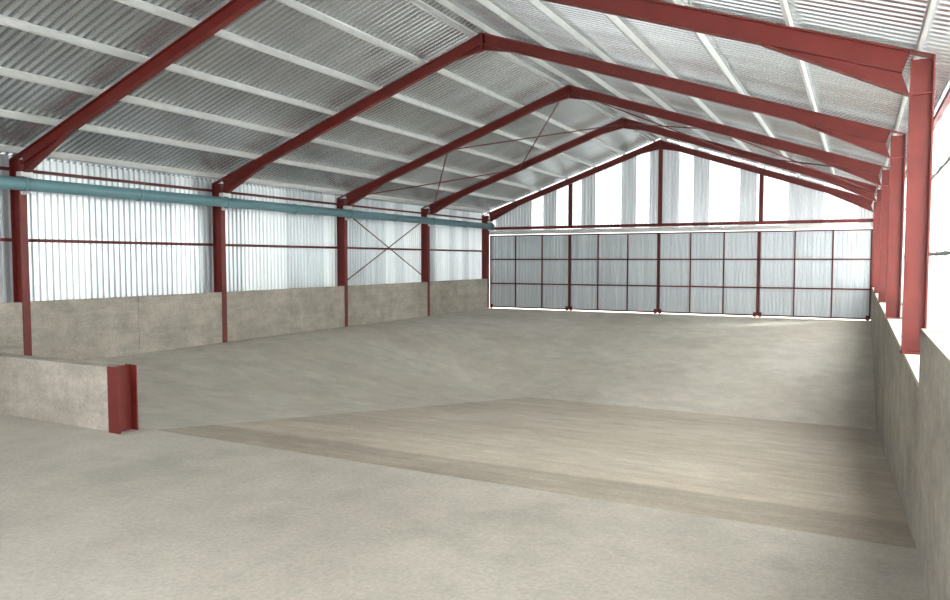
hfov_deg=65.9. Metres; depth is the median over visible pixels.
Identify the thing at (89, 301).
wall
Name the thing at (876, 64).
frame
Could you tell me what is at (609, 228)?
frame
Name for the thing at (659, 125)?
cross
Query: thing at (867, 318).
wheels
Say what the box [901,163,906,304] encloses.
frame
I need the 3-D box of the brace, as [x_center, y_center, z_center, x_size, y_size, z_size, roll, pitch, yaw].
[-4.040,-2.471,34.301,0.112,3.147,6.822,2,4,28]
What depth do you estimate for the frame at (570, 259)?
40.14 m
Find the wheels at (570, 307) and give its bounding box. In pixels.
[569,306,656,313]
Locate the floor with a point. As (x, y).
(494, 453)
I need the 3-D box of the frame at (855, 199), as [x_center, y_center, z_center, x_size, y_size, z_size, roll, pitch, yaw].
[9.604,-3.807,38.611,20.673,9.140,0.300,2,4,28]
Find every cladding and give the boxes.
[491,235,571,307]
[571,234,660,310]
[659,232,760,313]
[759,230,872,319]
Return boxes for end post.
[107,364,138,433]
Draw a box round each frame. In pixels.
[9,0,935,355]
[212,32,905,342]
[336,85,889,326]
[421,117,880,315]
[482,140,876,307]
[489,149,872,234]
[490,234,569,309]
[569,232,658,312]
[658,231,758,315]
[757,229,872,319]
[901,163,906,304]
[927,76,949,328]
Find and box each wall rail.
[0,166,481,251]
[905,87,949,178]
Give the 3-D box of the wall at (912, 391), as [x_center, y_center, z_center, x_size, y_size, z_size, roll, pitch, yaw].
[9.405,2.199,16.159,0.670,4.750,41.500,2,4,28]
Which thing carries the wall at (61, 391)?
on the floor
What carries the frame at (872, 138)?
on the floor
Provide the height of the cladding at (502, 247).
4.240 m
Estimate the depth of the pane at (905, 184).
21.57 m
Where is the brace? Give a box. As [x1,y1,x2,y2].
[348,218,426,279]
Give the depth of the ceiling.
19.00 m
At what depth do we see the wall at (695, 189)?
38.29 m
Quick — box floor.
[0,307,926,599]
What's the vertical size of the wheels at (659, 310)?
0.249 m
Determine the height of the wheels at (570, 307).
0.249 m
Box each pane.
[902,184,905,298]
[929,105,949,329]
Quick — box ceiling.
[0,0,949,213]
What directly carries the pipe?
attached to the frame at (872, 138)
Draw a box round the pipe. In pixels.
[0,171,494,230]
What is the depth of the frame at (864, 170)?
25.20 m
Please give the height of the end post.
1.100 m
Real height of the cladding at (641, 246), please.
4.240 m
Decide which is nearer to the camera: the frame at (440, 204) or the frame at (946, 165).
the frame at (946, 165)
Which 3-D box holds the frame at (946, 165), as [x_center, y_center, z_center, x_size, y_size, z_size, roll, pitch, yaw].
[7.959,-1.414,12.707,0.049,3.980,6.800,2,4,28]
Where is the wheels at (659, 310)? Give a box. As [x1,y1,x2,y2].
[658,309,756,316]
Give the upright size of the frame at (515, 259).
4.250 m
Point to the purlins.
(7, 21)
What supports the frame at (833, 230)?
on the floor
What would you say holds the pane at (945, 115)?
in the frame at (946, 165)
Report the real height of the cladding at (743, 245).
4.240 m
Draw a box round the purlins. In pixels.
[0,0,936,212]
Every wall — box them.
[0,154,486,360]
[0,353,120,431]
[484,139,874,230]
[871,287,949,599]
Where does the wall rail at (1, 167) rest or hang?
attached to the frame
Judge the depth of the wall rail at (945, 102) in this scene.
11.14 m
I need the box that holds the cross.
[369,92,873,207]
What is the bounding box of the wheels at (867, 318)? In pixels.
[758,312,869,320]
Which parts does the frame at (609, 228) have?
post, post, post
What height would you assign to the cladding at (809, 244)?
4.240 m
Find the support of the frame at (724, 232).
on the floor

